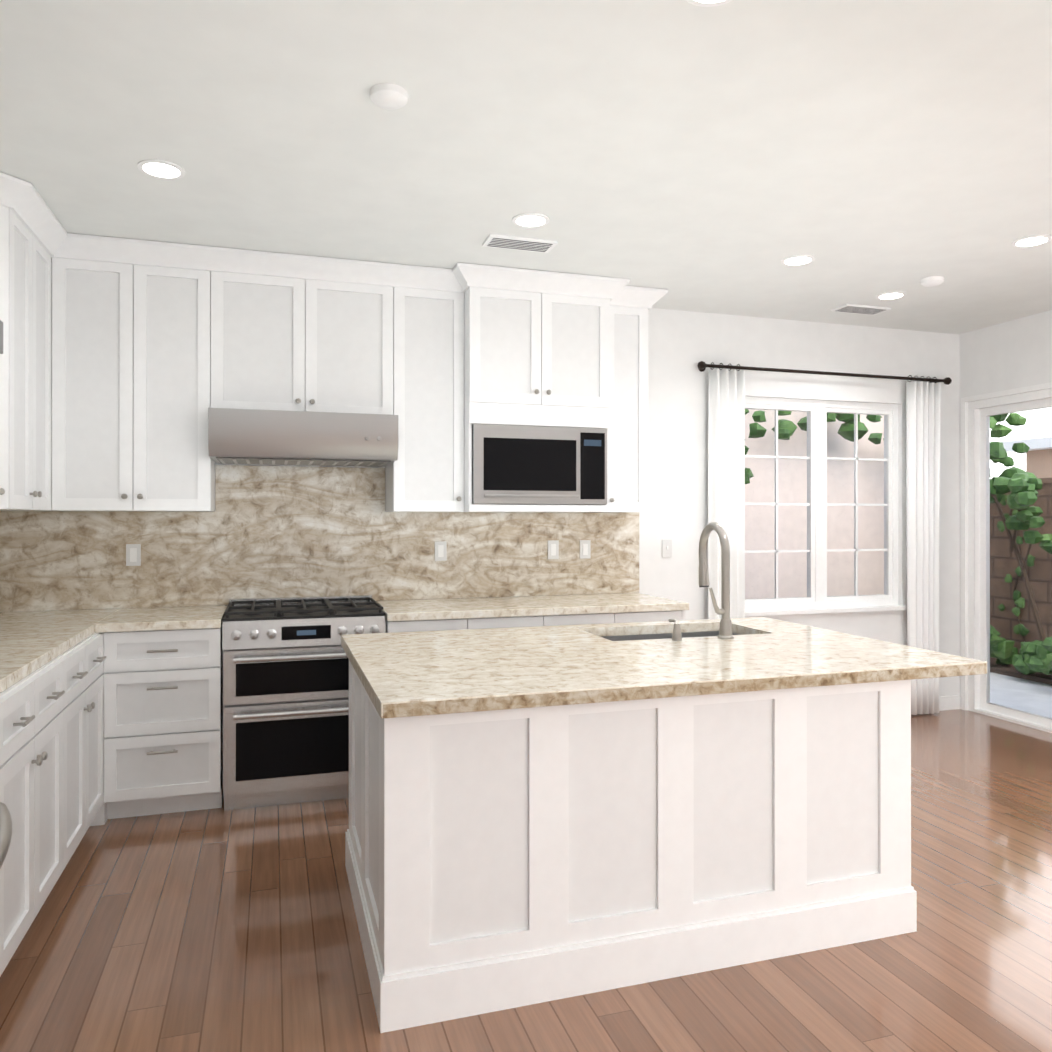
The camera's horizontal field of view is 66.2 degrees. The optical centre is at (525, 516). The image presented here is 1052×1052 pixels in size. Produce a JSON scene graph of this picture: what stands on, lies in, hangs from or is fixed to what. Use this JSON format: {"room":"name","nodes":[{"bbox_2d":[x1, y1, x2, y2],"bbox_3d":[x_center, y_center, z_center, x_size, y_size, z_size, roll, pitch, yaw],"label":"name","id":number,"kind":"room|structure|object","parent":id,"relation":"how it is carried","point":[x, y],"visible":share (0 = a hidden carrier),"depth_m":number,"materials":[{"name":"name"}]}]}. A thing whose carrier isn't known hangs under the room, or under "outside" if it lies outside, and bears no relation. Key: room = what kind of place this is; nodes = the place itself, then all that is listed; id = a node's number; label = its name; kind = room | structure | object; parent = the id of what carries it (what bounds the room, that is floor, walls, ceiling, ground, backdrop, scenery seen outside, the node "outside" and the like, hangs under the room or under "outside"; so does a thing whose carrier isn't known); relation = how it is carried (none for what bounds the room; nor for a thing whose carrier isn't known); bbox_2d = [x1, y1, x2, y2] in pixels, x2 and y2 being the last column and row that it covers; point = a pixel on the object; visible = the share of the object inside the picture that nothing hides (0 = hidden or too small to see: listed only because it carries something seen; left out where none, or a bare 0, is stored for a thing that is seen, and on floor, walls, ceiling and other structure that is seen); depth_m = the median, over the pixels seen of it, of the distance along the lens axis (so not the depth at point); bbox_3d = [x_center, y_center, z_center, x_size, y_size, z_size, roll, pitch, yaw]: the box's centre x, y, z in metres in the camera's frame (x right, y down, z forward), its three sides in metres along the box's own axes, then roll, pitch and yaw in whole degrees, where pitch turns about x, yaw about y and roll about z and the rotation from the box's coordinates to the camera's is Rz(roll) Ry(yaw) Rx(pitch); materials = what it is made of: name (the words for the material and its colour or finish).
{"room":"kitchen","nodes":[
{"label":"kitchen","id":0,"kind":"room"},
{"bbox_2d":[0,172,7,511],"bbox_3d":[-2.191,-0.685,3.070,0.324,1.307,0.380,0,0,-17],"label":"upper cabinet","id":1,"kind":"object","parent":0,"relation":"attached to","point":[3,177],"depth_m":3.22,"materials":[{"name":"white wood"}]},
{"bbox_2d":[8,176,67,511],"bbox_3d":[-2.291,-0.684,3.496,0.378,1.307,0.704,0,0,-17],"label":"upper cabinet","id":2,"kind":"object","parent":0,"relation":"attached to","point":[37,282],"depth_m":3.58,"materials":[{"name":"white wood"}]},
{"bbox_2d":[18,257,959,696],"bbox_3d":[0.234,0.031,5.046,6.370,2.740,0.120,0,0,-17],"label":"wall","id":3,"kind":"structure","parent":0,"point":[682,345],"depth_m":5.44,"materials":[{"name":"paint"}]},
{"bbox_2d":[56,236,227,515],"bbox_3d":[-1.948,-0.683,4.125,0.768,1.307,0.328,0,0,-17],"label":"upper cabinet","id":4,"kind":"object","parent":3,"relation":"attached to","point":[148,323],"depth_m":3.97,"materials":[{"name":"white wood"}]},
{"bbox_2d":[228,248,395,414],"bbox_3d":[-1.200,-0.933,4.360,0.920,0.807,0.328,0,0,-17],"label":"upper cabinet","id":5,"kind":"object","parent":3,"relation":"attached to","point":[306,333],"depth_m":4.21,"materials":[{"name":"white wood"}]},
{"bbox_2d":[208,408,397,466],"bbox_3d":[-1.170,-0.405,4.263,0.916,0.244,0.529,0,0,-17],"label":"range hood","id":6,"kind":"object","parent":5,"relation":"attached to","point":[262,437],"visible":1,"depth_m":4.03,"materials":[{"name":"silver metal"}]},
{"bbox_2d":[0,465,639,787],"bbox_3d":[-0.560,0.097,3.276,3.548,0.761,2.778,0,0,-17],"label":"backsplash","id":7,"kind":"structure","parent":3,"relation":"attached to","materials":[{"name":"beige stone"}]},
{"bbox_2d":[126,544,140,565],"bbox_3d":[-2.065,0.200,4.242,0.070,0.114,0.008,0,0,-17],"label":"outlet","id":8,"kind":"object","parent":7,"relation":"attached to","point":[133,551],"depth_m":4.24,"materials":[{"name":"white plastic"}]},
{"bbox_2d":[434,541,446,560],"bbox_3d":[-0.500,0.201,4.733,0.070,0.114,0.008,0,0,-17],"label":"outlet","id":9,"kind":"object","parent":7,"relation":"attached to","point":[440,547],"depth_m":4.73,"materials":[{"name":"white plastic"}]},
{"bbox_2d":[547,540,558,559],"bbox_3d":[0.167,0.201,4.943,0.070,0.114,0.008,0,0,-17],"label":"outlet","id":10,"kind":"object","parent":7,"relation":"attached to","point":[552,545],"depth_m":4.94,"materials":[{"name":"white plastic"}]},
{"bbox_2d":[579,540,590,558],"bbox_3d":[0.368,0.201,5.006,0.070,0.114,0.008,0,0,-17],"label":"outlet","id":11,"kind":"object","parent":7,"relation":"attached to","point":[584,545],"depth_m":5.00,"materials":[{"name":"white plastic"}]},
{"bbox_2d":[372,264,467,515],"bbox_3d":[-0.604,-0.682,4.547,0.450,1.307,0.328,0,0,-17],"label":"upper cabinet","id":12,"kind":"object","parent":3,"relation":"attached to","point":[429,476],"depth_m":4.41,"materials":[{"name":"white wood"}]},
{"bbox_2d":[464,264,611,435],"bbox_3d":[0.020,-0.920,4.680,0.820,0.832,0.448,0,0,-17],"label":"upper cabinet","id":13,"kind":"object","parent":3,"relation":"attached to","point":[538,345],"depth_m":4.46,"materials":[{"name":"white wood"}]},
{"bbox_2d":[472,424,606,504],"bbox_3d":[0.034,-0.286,4.633,0.776,0.429,0.469,0,0,-17],"label":"built-in microwave","id":14,"kind":"object","parent":13,"relation":"in","point":[526,465],"visible":0.92,"depth_m":4.45,"materials":[{"name":"silver metal"}]},
{"bbox_2d":[580,284,651,515],"bbox_3d":[0.536,-0.682,4.905,0.300,1.307,0.328,0,0,-17],"label":"upper cabinet","id":15,"kind":"object","parent":3,"relation":"attached to","point":[627,443],"depth_m":4.76,"materials":[{"name":"white wood"}]},
{"bbox_2d":[662,539,671,556],"bbox_3d":[0.908,0.202,5.188,0.070,0.114,0.012,0,0,-17],"label":"light switch","id":16,"kind":"object","parent":3,"relation":"attached to","point":[666,547],"visible":1,"depth_m":5.19,"materials":[{"name":"white plastic"}]},
{"bbox_2d":[697,361,951,384],"bbox_3d":[2.063,-0.973,5.500,2.030,0.054,0.110,0,0,-17],"label":"curtain rod","id":17,"kind":"object","parent":3,"relation":"attached to","point":[702,365],"visible":0.94,"depth_m":5.43,"materials":[{"name":"brown metal"}]},
{"bbox_2d":[708,362,744,618],"bbox_3d":[1.308,0.196,5.233,0.269,2.387,0.074,0,0,-17],"label":"curtain","id":18,"kind":"object","parent":17,"relation":"hanging from","point":[726,450],"visible":0.62,"depth_m":5.23,"materials":[{"name":"fabric"}]},
{"bbox_2d":[906,375,940,714],"bbox_3d":[2.813,0.197,5.702,0.273,2.387,0.071,0,0,-17],"label":"curtain","id":19,"kind":"object","parent":17,"relation":"hanging from","point":[923,428],"visible":0.92,"depth_m":5.68,"materials":[{"name":"fabric"}]},
{"bbox_2d":[745,396,906,615],"bbox_3d":[2.036,-0.075,5.584,1.390,1.465,0.135,0,0,-17],"label":"window","id":20,"kind":"structure","parent":3,"relation":"in","point":[817,458],"depth_m":5.60,"materials":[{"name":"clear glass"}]},
{"bbox_2d":[939,695,960,710],"bbox_3d":[1.946,1.352,5.517,2.579,0.100,0.024,0,0,-17],"label":"baseboard","id":21,"kind":"structure","parent":3,"relation":"attached to","point":[952,702],"depth_m":5.85,"materials":[{"name":"white wood"}]},
{"bbox_2d":[0,709,1051,1051],"bbox_3d":[2.171,1.421,1.381,7.870,0.050,8.270,0,0,-17],"label":"floor","id":22,"kind":"structure","parent":0,"point":[214,931],"depth_m":2.54,"materials":[{"name":"brown wood"}]},
{"bbox_2d":[0,320,11,868],"bbox_3d":[-1.237,0.481,1.077,0.883,1.830,0.934,0,0,-17],"label":"refrigerator","id":23,"kind":"object","parent":22,"relation":"on","point":[5,828],"visible":1,"depth_m":1.44,"materials":[{"name":"silver metal"}]},
{"bbox_2d":[0,692,11,975],"bbox_3d":[-1.661,0.957,1.855,0.598,0.879,0.730,0,0,-17],"label":"base cabinet","id":24,"kind":"object","parent":22,"relation":"on","point":[5,697],"depth_m":2.34,"materials":[{"name":"white wood"}]},
{"bbox_2d":[0,652,71,955],"bbox_3d":[-1.863,0.958,2.499,0.598,0.879,0.860,0,0,-17],"label":"base cabinet","id":25,"kind":"object","parent":22,"relation":"on","point":[42,697],"depth_m":2.65,"materials":[{"name":"white wood"}]},
{"bbox_2d":[0,608,115,687],"bbox_3d":[-1.982,0.498,2.829,0.568,0.041,2.778,0,0,-17],"label":"countertop","id":26,"kind":"structure","parent":25,"relation":"on","point":[27,639],"depth_m":3.31,"materials":[{"name":"beige stone"}]},
{"bbox_2d":[64,632,103,854],"bbox_3d":[-2.076,0.959,3.177,0.598,0.879,0.800,0,0,-17],"label":"base cabinet","id":27,"kind":"object","parent":22,"relation":"on","point":[88,653],"depth_m":3.33,"materials":[{"name":"white wood"}]},
{"bbox_2d":[96,624,223,824],"bbox_3d":[-1.768,0.960,3.990,0.514,0.879,0.688,0,0,-17],"label":"base cabinet","id":28,"kind":"object","parent":22,"relation":"on","point":[163,687],"depth_m":3.73,"materials":[{"name":"white wood"}]},
{"bbox_2d":[96,604,227,627],"bbox_3d":[-1.777,0.500,4.004,0.528,0.041,0.658,0,0,-17],"label":"countertop","id":29,"kind":"structure","parent":28,"relation":"on","point":[178,616],"depth_m":3.85,"materials":[{"name":"beige stone"}]},
{"bbox_2d":[222,595,385,810],"bbox_3d":[-1.147,0.923,4.170,0.764,0.955,0.682,0,0,-17],"label":"range","id":30,"kind":"object","parent":22,"relation":"on","point":[285,700],"visible":0.9,"depth_m":3.89,"materials":[{"name":"silver metal"}]},
{"bbox_2d":[385,616,555,632],"bbox_3d":[-0.366,0.960,4.462,0.885,0.879,0.628,0,0,-17],"label":"base cabinet","id":31,"kind":"object","parent":22,"relation":"on","point":[509,621],"depth_m":4.16,"materials":[{"name":"white wood"}]},
{"bbox_2d":[375,592,688,623],"bbox_3d":[0.014,0.501,4.567,1.678,0.041,0.658,0,0,-17],"label":"countertop","id":32,"kind":"structure","parent":31,"relation":"on","point":[585,603],"depth_m":4.39,"materials":[{"name":"beige stone"}]},
{"bbox_2d":[556,612,684,625],"bbox_3d":[0.370,0.961,4.693,0.898,0.879,0.628,0,0,-17],"label":"base cabinet","id":33,"kind":"object","parent":22,"relation":"on","point":[613,617],"depth_m":4.41,"materials":[{"name":"white wood"}]},
{"bbox_2d":[344,629,916,1032],"bbox_3d":[0.295,0.958,2.987,1.794,0.880,1.120,0,0,-17],"label":"kitchen island","id":34,"kind":"object","parent":22,"relation":"on","point":[547,813],"depth_m":2.44,"materials":[{"name":"white wood"}]},
{"bbox_2d":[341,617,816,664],"bbox_3d":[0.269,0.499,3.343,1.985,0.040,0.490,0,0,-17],"label":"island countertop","id":35,"kind":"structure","parent":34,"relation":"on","point":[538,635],"depth_m":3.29,"materials":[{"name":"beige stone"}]},
{"bbox_2d":[668,619,681,640],"bbox_3d":[0.579,0.438,3.147,0.040,0.080,0.081,0,0,-17],"label":"soap dispenser","id":36,"kind":"object","parent":35,"relation":"on","point":[676,636],"visible":1,"depth_m":3.12,"materials":[{"name":"silver metal"}]},
{"bbox_2d":[699,522,733,638],"bbox_3d":[0.743,0.249,3.264,0.112,0.458,0.228,0,0,-17],"label":"faucet","id":37,"kind":"object","parent":35,"relation":"on","point":[725,629],"visible":0.98,"depth_m":3.19,"materials":[{"name":"silver metal"}]},
{"bbox_2d":[353,629,986,720],"bbox_3d":[0.460,0.498,2.738,1.985,0.040,0.780,0,0,-17],"label":"island countertop","id":38,"kind":"structure","parent":34,"relation":"on","point":[486,678],"depth_m":2.54,"materials":[{"name":"beige stone"}]},
{"bbox_2d":[0,0,1051,333],"bbox_3d":[2.171,-1.369,1.385,7.870,0.050,8.270,0,0,-17],"label":"ceiling","id":39,"kind":"structure","parent":0,"point":[726,158],"depth_m":2.85,"materials":[{"name":"paint"}]},
{"bbox_2d":[137,159,184,178],"bbox_3d":[-1.404,-1.338,3.108,0.170,0.006,0.170,0,0,-17],"label":"recessed light","id":40,"kind":"object","parent":39,"relation":"in","point":[162,169],"visible":1,"depth_m":3.10,"materials":[{"name":"white plastic"}]},
{"bbox_2d":[370,83,407,109],"bbox_3d":[-0.433,-1.325,2.554,0.118,0.033,0.120,0,0,-17],"label":"smoke detector","id":41,"kind":"object","parent":39,"relation":"attached to","point":[389,96],"visible":0.96,"depth_m":2.52,"materials":[{"name":"white plastic"}]},
{"bbox_2d":[482,234,557,252],"bbox_3d":[-0.030,-1.333,3.938,0.340,0.013,0.150,0,0,-17],"label":"ceiling vent","id":42,"kind":"object","parent":39,"relation":"in","point":[518,243],"visible":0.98,"depth_m":3.92,"materials":[{"name":"white metal"}]},
{"bbox_2d":[512,213,549,227],"bbox_3d":[0.022,-1.337,3.640,0.170,0.006,0.170,0,0,-17],"label":"recessed light","id":43,"kind":"object","parent":39,"relation":"in","point":[530,220],"visible":1,"depth_m":3.63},
{"bbox_2d":[686,0,731,6],"bbox_3d":[0.475,-1.339,2.032,0.170,0.006,0.170,0,0,-17],"label":"recessed light","id":44,"kind":"object","parent":39,"relation":"in","point":[706,3],"visible":1,"depth_m":2.10,"materials":[{"name":"white"}]},
{"bbox_2d":[781,255,814,265],"bbox_3d":[1.417,-1.336,4.204,0.170,0.006,0.170,0,0,-17],"label":"recessed light","id":45,"kind":"object","parent":39,"relation":"in","point":[796,260],"visible":1,"depth_m":4.19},
{"bbox_2d":[831,303,890,314],"bbox_3d":[2.149,-1.331,5.178,0.340,0.013,0.150,0,0,-17],"label":"ceiling vent","id":46,"kind":"object","parent":39,"relation":"in","point":[859,309],"visible":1,"depth_m":5.16,"materials":[{"name":"white metal"}]},
{"bbox_2d":[876,291,905,299],"bbox_3d":[2.203,-1.335,4.870,0.170,0.006,0.170,0,0,-17],"label":"recessed light","id":47,"kind":"object","parent":39,"relation":"in","point":[891,295],"visible":1,"depth_m":4.85,"materials":[{"name":"white plastic"}]},
{"bbox_2d":[920,276,943,286],"bbox_3d":[2.286,-1.322,4.540,0.118,0.033,0.120,0,0,-17],"label":"smoke detector","id":48,"kind":"object","parent":39,"relation":"attached to","point":[931,281],"visible":1,"depth_m":4.50,"materials":[{"name":"white plastic"}]},
{"bbox_2d":[1011,235,1051,246],"bbox_3d":[2.452,-1.337,3.911,0.170,0.006,0.170,0,0,-17],"label":"recessed light","id":49,"kind":"object","parent":39,"relation":"in","point":[1032,240],"visible":1,"depth_m":3.90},
{"bbox_2d":[959,310,1051,709],"bbox_3d":[3.556,0.031,4.900,0.120,2.740,2.150,0,0,-17],"label":"wall","id":50,"kind":"structure","parent":0,"point":[1013,354],"depth_m":5.67,"materials":[{"name":"paint"}]},
{"bbox_2d":[961,382,1051,732],"bbox_3d":[3.502,0.266,5.008,0.129,2.270,1.860,0,0,-17],"label":"glass door","id":51,"kind":"structure","parent":50,"relation":"in","point":[980,412],"depth_m":5.80,"materials":[{"name":"clear glass"}]},
{"label":"outside","id":52,"kind":"structure","parent":0,"visible":0},
{"bbox_2d":[990,672,1051,717],"bbox_3d":[5.424,1.498,5.825,22.000,0.090,20.000,0,0,-17],"label":"ground","id":53,"kind":"structure","parent":52,"point":[1018,700],"depth_m":6.60,"materials":[{"name":"concrete"}]},
{"bbox_2d":[745,409,1051,653],"bbox_3d":[0.457,0.077,5.331,10.225,2.750,4.570,0,0,-17],"label":"exterior wall","id":54,"kind":"structure","parent":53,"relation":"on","point":[871,568],"depth_m":8.20,"materials":[{"name":"paint"}]},
{"bbox_2d":[990,657,1051,684],"bbox_3d":[3.050,1.430,6.038,4.399,0.045,4.369,0,0,-17],"label":"bed","id":55,"kind":"object","parent":53,"relation":"on","point":[1003,669],"depth_m":7.32,"materials":[{"name":"soil"}]},
{"bbox_2d":[745,409,1051,674],"bbox_3d":[2.935,0.039,6.091,4.654,2.862,3.972,0,0,-17],"label":"climbing plant","id":56,"kind":"object","parent":55,"relation":"on","point":[1015,522],"depth_m":7.37,"materials":[{"name":"green plant"}]},
{"bbox_2d":[1002,437,1051,477],"bbox_3d":[13.288,0.039,6.987,4.300,2.830,17.500,0,0,-17],"label":"building","id":57,"kind":"structure","parent":53,"relation":"on","point":[1043,454],"depth_m":14.17,"materials":[{"name":"beige paint"}]}
]}

